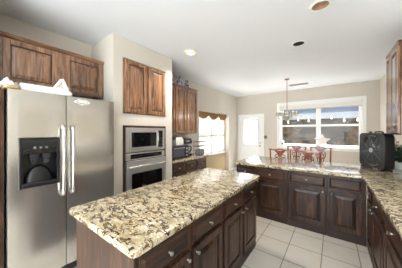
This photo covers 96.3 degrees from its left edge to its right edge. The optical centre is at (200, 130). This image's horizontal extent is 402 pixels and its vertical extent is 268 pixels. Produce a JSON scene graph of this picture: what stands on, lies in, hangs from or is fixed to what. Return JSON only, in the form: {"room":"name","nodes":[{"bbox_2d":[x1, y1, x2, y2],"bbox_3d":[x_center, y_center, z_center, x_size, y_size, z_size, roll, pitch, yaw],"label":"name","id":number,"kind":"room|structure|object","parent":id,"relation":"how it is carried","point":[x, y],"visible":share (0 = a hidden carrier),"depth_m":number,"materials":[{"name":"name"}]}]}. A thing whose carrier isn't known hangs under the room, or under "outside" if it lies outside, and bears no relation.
{"room":"kitchen","nodes":[
{"label":"kitchen","id":0,"kind":"room"},
{"bbox_2d":[0,13,236,170],"bbox_3d":[-1.036,0.075,3.918,0.140,2.850,8.100,0,0,36],"label":"wall","id":1,"kind":"structure","parent":0,"point":[211,100],"depth_m":5.01,"materials":[{"name":"paint"}]},
{"bbox_2d":[0,31,103,99],"bbox_3d":[-1.863,-0.739,2.319,0.398,0.527,1.015,0,0,36],"label":"upper cabinet","id":2,"kind":"object","parent":1,"relation":"attached to","point":[22,60],"visible":0.82,"depth_m":2.10,"materials":[{"name":"brown wood"}]},
{"bbox_2d":[172,82,197,133],"bbox_3d":[-0.571,-0.481,4.130,0.351,1.082,1.183,0,0,36],"label":"upper cabinet","id":3,"kind":"object","parent":1,"relation":"attached to","point":[184,99],"visible":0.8,"depth_m":4.09,"materials":[{"name":"brown wood"}]},
{"bbox_2d":[175,76,181,84],"bbox_3d":[-0.512,-1.139,4.142,0.170,0.232,0.168,0,0,36],"label":"vase","id":4,"kind":"object","parent":3,"relation":"on","point":[178,81],"visible":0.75,"depth_m":4.09,"materials":[{"name":"blue ceramic"}]},
{"bbox_2d":[92,33,171,194],"bbox_3d":[-1.136,0.075,3.112,0.649,2.849,1.120,0,0,36],"label":"wall","id":5,"kind":"structure","parent":0,"point":[111,50],"depth_m":2.61,"materials":[{"name":"paint"}]},
{"bbox_2d":[123,57,165,116],"bbox_3d":[-1.105,-0.658,3.075,0.604,0.801,0.813,0,0,36],"label":"upper cabinet","id":6,"kind":"object","parent":5,"relation":"attached to","point":[144,87],"visible":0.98,"depth_m":2.85,"materials":[{"name":"brown wood"}]},
{"bbox_2d":[123,125,165,191],"bbox_3d":[-1.062,0.568,3.045,0.670,1.295,0.800,0,0,36],"label":"wall oven","id":7,"kind":"object","parent":5,"relation":"in","point":[142,168],"visible":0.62,"depth_m":2.81,"materials":[{"name":"grey metal"}]},
{"bbox_2d":[126,128,164,152],"bbox_3d":[-1.016,0.134,3.011,0.463,0.368,0.740,0,0,36],"label":"microwave","id":8,"kind":"object","parent":7,"relation":"in","point":[151,138],"visible":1,"depth_m":2.86,"materials":[{"name":"silver metal"}]},
{"bbox_2d":[0,0,401,96],"bbox_3d":[0.703,-1.450,2.738,4.500,0.200,8.250,0,0,36],"label":"ceiling","id":9,"kind":"structure","parent":0,"point":[242,47],"depth_m":2.49,"materials":[{"name":"paint"}]},
{"bbox_2d":[184,50,196,54],"bbox_3d":[-0.181,-1.411,3.095,0.210,0.140,0.210,0,0,36],"label":"recessed light","id":10,"kind":"object","parent":9,"relation":"in","point":[188,52],"visible":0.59,"depth_m":3.16,"materials":[{"name":"white paint"}]},
{"bbox_2d":[277,78,296,120],"bbox_3d":[2.233,-0.795,4.673,0.547,1.110,0.553,0,0,36],"label":"chandelier","id":11,"kind":"object","parent":9,"relation":"hanging from","point":[286,117],"visible":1,"depth_m":4.63,"materials":[{"name":"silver metal"}]},
{"bbox_2d":[291,40,305,46],"bbox_3d":[1.505,-1.411,2.777,0.210,0.140,0.210,0,0,36],"label":"recessed light","id":12,"kind":"object","parent":9,"relation":"in","point":[300,42],"visible":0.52,"depth_m":2.83,"materials":[{"name":"white paint"}]},
{"bbox_2d":[289,82,308,86],"bbox_3d":[2.815,-1.343,5.201,0.500,0.012,0.200,0,0,36],"label":"ceiling vent","id":13,"kind":"object","parent":9,"relation":"in","point":[306,82],"visible":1,"depth_m":5.19,"materials":[{"name":"grey plastic"}]},
{"bbox_2d":[309,0,331,11],"bbox_3d":[1.283,-1.411,1.936,0.210,0.140,0.210,0,0,36],"label":"recessed light","id":14,"kind":"object","parent":9,"relation":"in","point":[319,5],"visible":0.92,"depth_m":1.97,"materials":[{"name":"white paint"}]},
{"bbox_2d":[202,111,225,169],"bbox_3d":[0.332,0.075,5.991,0.099,2.850,2.240,0,0,36],"label":"wall","id":15,"kind":"structure","parent":0,"point":[216,161],"depth_m":6.29,"materials":[{"name":"beige paint"}]},
{"bbox_2d":[199,117,225,154],"bbox_3d":[0.348,0.101,5.979,0.160,1.359,1.798,0,0,36],"label":"window","id":16,"kind":"structure","parent":15,"relation":"in","point":[210,135],"depth_m":6.02,"materials":[{"name":"white paint"}]},
{"bbox_2d":[199,111,226,120],"bbox_3d":[0.404,-0.479,5.938,0.056,0.219,1.820,0,0,36],"label":"scalloped valance","id":17,"kind":"object","parent":16,"relation":"attached to","point":[203,115],"visible":0.94,"depth_m":5.85,"materials":[{"name":"brown fabric"}]},
{"bbox_2d":[74,169,372,267],"bbox_3d":[0.703,1.560,2.738,4.500,0.120,8.250,0,0,36],"label":"floor","id":18,"kind":"structure","parent":0,"point":[278,245],"depth_m":2.26,"materials":[{"name":"tile"}]},
{"bbox_2d":[0,88,3,267],"bbox_3d":[-2.035,0.565,1.774,0.720,1.870,0.052,0,0,36],"label":"panel","id":19,"kind":"object","parent":18,"relation":"on","point":[1,90],"visible":1,"depth_m":1.57,"materials":[{"name":"brown wood"}]},
{"bbox_2d":[4,88,113,267],"bbox_3d":[-1.658,0.555,2.120,0.840,1.859,0.931,0,0,36],"label":"refrigerator","id":20,"kind":"object","parent":18,"relation":"on","point":[59,151],"visible":0.96,"depth_m":1.77,"materials":[{"name":"grey metal"}]},
{"bbox_2d":[1,84,19,92],"bbox_3d":[-1.810,-0.391,1.694,0.398,0.030,0.095,0,0,36],"label":"cutting board","id":21,"kind":"object","parent":20,"relation":"on","point":[5,86],"visible":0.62,"depth_m":1.58,"materials":[{"name":"brown wood"}]},
{"bbox_2d":[0,77,17,87],"bbox_3d":[-1.783,-0.452,1.662,0.313,0.090,0.123,0,0,36],"label":"towel","id":22,"kind":"object","parent":21,"relation":"on","point":[6,80],"visible":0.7,"depth_m":1.57,"materials":[{"name":"white fabric"}]},
{"bbox_2d":[18,83,54,93],"bbox_3d":[-1.703,-0.409,1.838,0.328,0.066,0.250,0,0,36],"label":"serving tray","id":23,"kind":"object","parent":20,"relation":"on","point":[23,86],"visible":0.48,"depth_m":1.73,"materials":[{"name":"white"}]},
{"bbox_2d":[54,79,71,95],"bbox_3d":[-1.461,-0.464,1.900,0.078,0.181,0.157,0,0,36],"label":"napkin","id":24,"kind":"object","parent":20,"relation":"on","point":[61,87],"visible":0.91,"depth_m":1.88,"materials":[{"name":"white fabric"}]},
{"bbox_2d":[74,99,89,105],"bbox_3d":[-1.306,-0.314,1.982,0.016,0.067,0.162,0,0,36],"label":"magnet","id":25,"kind":"object","parent":20,"relation":"attached to","point":[78,100],"visible":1,"depth_m":1.97,"materials":[{"name":"white plastic"}]},
{"bbox_2d":[77,204,221,267],"bbox_3d":[-0.356,1.060,1.482,0.794,0.879,0.888,0,0,36],"label":"base cabinet","id":26,"kind":"object","parent":18,"relation":"on","point":[198,244],"visible":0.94,"depth_m":1.23,"materials":[{"name":"brown wood"}]},
{"bbox_2d":[172,161,184,177],"bbox_3d":[-0.667,1.060,3.716,0.654,0.879,0.403,0,0,36],"label":"base cabinet","id":27,"kind":"object","parent":18,"relation":"on","point":[178,169],"visible":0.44,"depth_m":3.53,"materials":[{"name":"brown wood"}]},
{"bbox_2d":[185,159,195,173],"bbox_3d":[-0.441,1.060,4.024,0.654,0.879,0.358,0,0,36],"label":"base cabinet","id":28,"kind":"object","parent":18,"relation":"on","point":[190,166],"visible":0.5,"depth_m":3.82,"materials":[{"name":"brown wood"}]},
{"bbox_2d":[196,157,205,170],"bbox_3d":[-0.214,1.060,4.335,0.654,0.879,0.408,0,0,36],"label":"base cabinet","id":29,"kind":"object","parent":18,"relation":"on","point":[201,162],"visible":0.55,"depth_m":4.14,"materials":[{"name":"brown wood"}]},
{"bbox_2d":[172,153,208,163],"bbox_3d":[-0.423,0.600,4.078,0.651,0.040,1.278,0,0,36],"label":"countertop","id":30,"kind":"structure","parent":29,"relation":"on","point":[193,156],"depth_m":3.89,"materials":[{"name":"stone"}]},
{"bbox_2d":[172,145,188,159],"bbox_3d":[-0.523,0.441,3.749,0.337,0.276,0.552,0,0,36],"label":"toaster oven","id":31,"kind":"object","parent":30,"relation":"on","point":[179,151],"visible":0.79,"depth_m":3.66,"materials":[{"name":"black metal"}]},
{"bbox_2d":[172,138,175,145],"bbox_3d":[-0.569,0.223,3.676,0.120,0.156,0.120,0,0,36],"label":"canister","id":32,"kind":"object","parent":31,"relation":"on","point":[173,139],"visible":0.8,"depth_m":3.63,"materials":[{"name":"grey plastic"}]},
{"bbox_2d":[176,137,183,145],"bbox_3d":[-0.460,0.216,3.825,0.070,0.170,0.207,0,0,36],"label":"paper bag","id":33,"kind":"object","parent":31,"relation":"on","point":[179,140],"visible":0.84,"depth_m":3.78,"materials":[{"name":"white paper"}]},
{"bbox_2d":[174,137,191,154],"bbox_3d":[-0.390,0.368,4.230,0.439,0.422,0.346,0,0,36],"label":"coffee maker","id":34,"kind":"object","parent":30,"relation":"on","point":[187,141],"visible":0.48,"depth_m":4.17,"materials":[{"name":"black plastic"}]},
{"bbox_2d":[195,148,203,154],"bbox_3d":[-0.021,0.505,4.372,0.128,0.148,0.241,0,0,36],"label":"toaster","id":35,"kind":"object","parent":30,"relation":"on","point":[196,150],"visible":0.88,"depth_m":4.30,"materials":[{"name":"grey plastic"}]},
{"bbox_2d":[194,140,206,155],"bbox_3d":[-0.017,0.404,4.376,0.175,0.351,0.301,0,0,36],"label":"wire rack","id":36,"kind":"object","parent":30,"relation":"on","point":[199,146],"visible":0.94,"depth_m":4.41,"materials":[{"name":"grey metal"}]},
{"bbox_2d":[221,182,255,267],"bbox_3d":[0.169,1.060,2.200,0.794,0.879,0.888,0,0,36],"label":"base cabinet","id":37,"kind":"object","parent":18,"relation":"on","point":[238,212],"visible":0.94,"depth_m":1.90,"materials":[{"name":"brown wood"}]},
{"bbox_2d":[69,168,259,258],"bbox_3d":[-0.110,0.600,1.856,0.840,0.040,1.865,0,0,36],"label":"countertop","id":38,"kind":"structure","parent":37,"relation":"on","point":[135,221],"depth_m":1.35,"materials":[{"name":"stone"}]},
{"bbox_2d":[237,164,255,195],"bbox_3d":[1.000,1.060,3.547,0.363,0.879,0.714,0,0,36],"label":"base cabinet","id":39,"kind":"object","parent":18,"relation":"on","point":[247,169],"visible":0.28,"depth_m":3.27,"materials":[{"name":"brown wood"}]},
{"bbox_2d":[256,167,287,223],"bbox_3d":[1.357,1.060,3.286,0.513,0.879,0.714,0,0,36],"label":"base cabinet","id":40,"kind":"object","parent":18,"relation":"on","point":[272,185],"visible":0.83,"depth_m":3.01,"materials":[{"name":"brown wood"}]},
{"bbox_2d":[269,148,291,158],"bbox_3d":[1.897,0.947,4.209,0.470,1.114,0.507,0,0,36],"label":"dining chair","id":41,"kind":"object","parent":18,"relation":"on","point":[279,153],"visible":0.18,"depth_m":4.03,"materials":[{"name":"red wood"}]},
{"bbox_2d":[287,145,305,159],"bbox_3d":[2.481,0.947,4.744,0.470,1.114,0.507,0,0,36],"label":"dining chair","id":42,"kind":"object","parent":18,"relation":"on","point":[296,147],"visible":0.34,"depth_m":4.93,"materials":[{"name":"red wood"}]},
{"bbox_2d":[287,170,326,235],"bbox_3d":[1.775,1.060,2.979,0.518,0.879,0.714,0,0,36],"label":"base cabinet","id":43,"kind":"object","parent":18,"relation":"on","point":[307,192],"visible":0.97,"depth_m":2.70,"materials":[{"name":"brown wood"}]},
{"bbox_2d":[295,150,321,160],"bbox_3d":[2.333,0.947,3.890,0.470,1.114,0.507,0,0,36],"label":"dining chair","id":44,"kind":"object","parent":18,"relation":"on","point":[307,153],"visible":0.28,"depth_m":3.70,"materials":[{"name":"red wood"}]},
{"bbox_2d":[310,146,331,161],"bbox_3d":[2.925,0.947,4.419,0.470,1.114,0.507,0,0,36],"label":"dining chair","id":45,"kind":"object","parent":18,"relation":"on","point":[319,148],"visible":0.3,"depth_m":4.57,"materials":[{"name":"red wood"}]},
{"bbox_2d":[327,175,366,246],"bbox_3d":[2.155,1.060,2.701,0.418,0.879,0.714,0,0,36],"label":"base cabinet","id":46,"kind":"object","parent":18,"relation":"on","point":[346,196],"visible":0.96,"depth_m":2.43,"materials":[{"name":"brown wood"}]},
{"bbox_2d":[366,186,374,267],"bbox_3d":[2.227,1.060,1.946,0.674,0.879,0.448,0,0,36],"label":"base cabinet","id":47,"kind":"object","parent":18,"relation":"on","point":[369,193],"visible":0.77,"depth_m":2.07,"materials":[{"name":"brown wood"}]},
{"bbox_2d":[369,194,386,267],"bbox_3d":[1.933,1.060,1.544,0.674,0.879,0.543,0,0,36],"label":"base cabinet","id":48,"kind":"object","parent":18,"relation":"on","point":[378,214],"visible":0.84,"depth_m":1.70,"materials":[{"name":"brown wood"}]},
{"bbox_2d":[384,213,401,267],"bbox_3d":[1.607,1.060,1.098,0.674,0.879,0.558,0,0,36],"label":"base cabinet","id":49,"kind":"object","parent":18,"relation":"on","point":[392,238],"visible":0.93,"depth_m":1.29,"materials":[{"name":"brown wood"}]},
{"bbox_2d":[257,117,358,145],"bbox_3d":[6.842,0.315,7.571,8.900,2.630,0.300,0,0,36],"label":"wall","id":50,"kind":"structure","parent":0,"point":[338,135],"depth_m":8.23,"materials":[{"name":"paint"}]},
{"bbox_2d":[237,80,379,163],"bbox_3d":[3.100,0.075,5.997,4.360,2.850,0.140,0,0,36],"label":"wall","id":51,"kind":"structure","parent":0,"point":[266,104],"depth_m":5.66,"materials":[{"name":"paint"}]},
{"bbox_2d":[238,114,263,160],"bbox_3d":[1.916,0.435,6.851,1.000,2.130,0.160,0,0,36],"label":"trim","id":52,"kind":"structure","parent":51,"relation":"attached to","point":[247,115],"depth_m":7.00,"materials":[{"name":"white paint"}]},
{"bbox_2d":[241,116,261,159],"bbox_3d":[1.890,0.477,6.816,0.812,2.025,0.117,0,0,36],"label":"door","id":53,"kind":"structure","parent":51,"relation":"in","point":[247,150],"depth_m":6.82,"materials":[{"name":"white paint"}]},
{"bbox_2d":[277,96,366,151],"bbox_3d":[3.585,-0.190,5.592,2.300,1.540,0.160,0,0,36],"label":"window","id":54,"kind":"structure","parent":51,"relation":"in","point":[318,125],"depth_m":5.50,"materials":[{"name":"white paint"}]},
{"bbox_2d":[280,99,361,110],"bbox_3d":[3.557,-0.786,5.555,2.110,0.183,0.029,0,0,36],"label":"window shade","id":55,"kind":"object","parent":54,"relation":"attached to","point":[356,102],"visible":1,"depth_m":5.44,"materials":[{"name":"beige fabric"}]},
{"bbox_2d":[314,134,329,146],"bbox_3d":[3.680,0.282,5.468,0.409,0.389,0.052,0,0,36],"label":"star ornament","id":56,"kind":"object","parent":54,"relation":"on","point":[321,141],"visible":1,"depth_m":5.46,"materials":[{"name":"white fabric"}]},
{"bbox_2d":[380,74,401,161],"bbox_3d":[2.369,0.075,1.426,0.140,2.850,8.100,0,0,36],"label":"wall","id":57,"kind":"structure","parent":0,"point":[398,138],"depth_m":4.39,"materials":[{"name":"paint"}]},
{"bbox_2d":[386,39,401,134],"bbox_3d":[2.740,-0.531,2.357,0.351,1.162,0.638,0,0,36],"label":"upper cabinet","id":58,"kind":"object","parent":57,"relation":"attached to","point":[394,57],"visible":0.99,"depth_m":2.34,"materials":[{"name":"brown wood"}]},
{"label":"outside","id":59,"kind":"structure","parent":0,"visible":0},
{"bbox_3d":[-0.836,1.695,3.090,23.000,0.130,32.000,0,0,36],"label":"floor","id":60,"kind":"structure","parent":59,"visible":0},
{"bbox_2d":[199,116,246,152],"bbox_3d":[-0.655,0.115,7.909,0.060,3.030,13.990,0,0,36],"label":"fence","id":61,"kind":"object","parent":60,"relation":"on","point":[203,123],"visible":0.04,"depth_m":9.73,"materials":[{"name":"white"}]},
{"bbox_2d":[287,115,358,123],"bbox_3d":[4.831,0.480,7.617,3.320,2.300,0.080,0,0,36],"label":"string lights","id":62,"kind":"object","parent":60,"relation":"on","point":[331,117],"visible":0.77,"depth_m":7.32,"materials":[{"name":"grey plastic"}]},
{"bbox_3d":[0.644,1.060,-0.217,0.674,0.879,0.898,0,0,36],"label":"base cabinet","id":63,"kind":"object","parent":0,"visible":0},
{"bbox_2d":[235,156,401,236],"bbox_3d":[0.950,0.600,1.721,2.490,0.040,4.400,0,0,36],"label":"countertop","id":64,"kind":"structure","parent":63,"relation":"on","point":[386,187],"depth_m":2.48,"materials":[{"name":"stone"}]},
{"bbox_2d":[359,131,394,171],"bbox_3d":[2.687,0.290,2.774,0.144,0.578,0.530,0,0,11],"label":"box fan","id":65,"kind":"object","parent":64,"relation":"on","point":[382,157],"visible":1,"depth_m":2.68,"materials":[{"name":"black plastic"}]},
{"bbox_2d":[361,135,382,165],"bbox_3d":[2.631,0.296,2.785,0.204,0.472,0.428,0,0,36],"label":"grille","id":66,"kind":"object","parent":65,"relation":"attached to","point":[373,156],"depth_m":2.81,"materials":[{"name":"grey plastic"}]},
{"bbox_2d":[394,139,401,169],"bbox_3d":[3.076,0.333,2.789,0.260,0.492,0.396,0,0,36],"label":"potted plant","id":67,"kind":"object","parent":64,"relation":"on","point":[398,154],"visible":0.65,"depth_m":2.73,"materials":[{"name":"green plant"}]},
{"bbox_3d":[6.340,-1.050,6.885,9.300,0.100,2.000,0,0,36],"label":"patio","id":68,"kind":"object","parent":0,"visible":0},
{"bbox_2d":[282,106,358,114],"bbox_3d":[6.541,-0.900,7.159,9.300,0.199,0.160,0,0,36],"label":"trim","id":69,"kind":"structure","parent":68,"relation":"attached to","point":[353,108],"depth_m":7.84,"materials":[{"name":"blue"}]},
{"bbox_2d":[251,111,358,120],"bbox_3d":[6.532,-0.675,7.147,9.300,0.250,0.150,0,0,36],"label":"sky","id":70,"kind":"structure","parent":69,"relation":"attached to","point":[351,114],"depth_m":7.82,"materials":[{"name":"white"}]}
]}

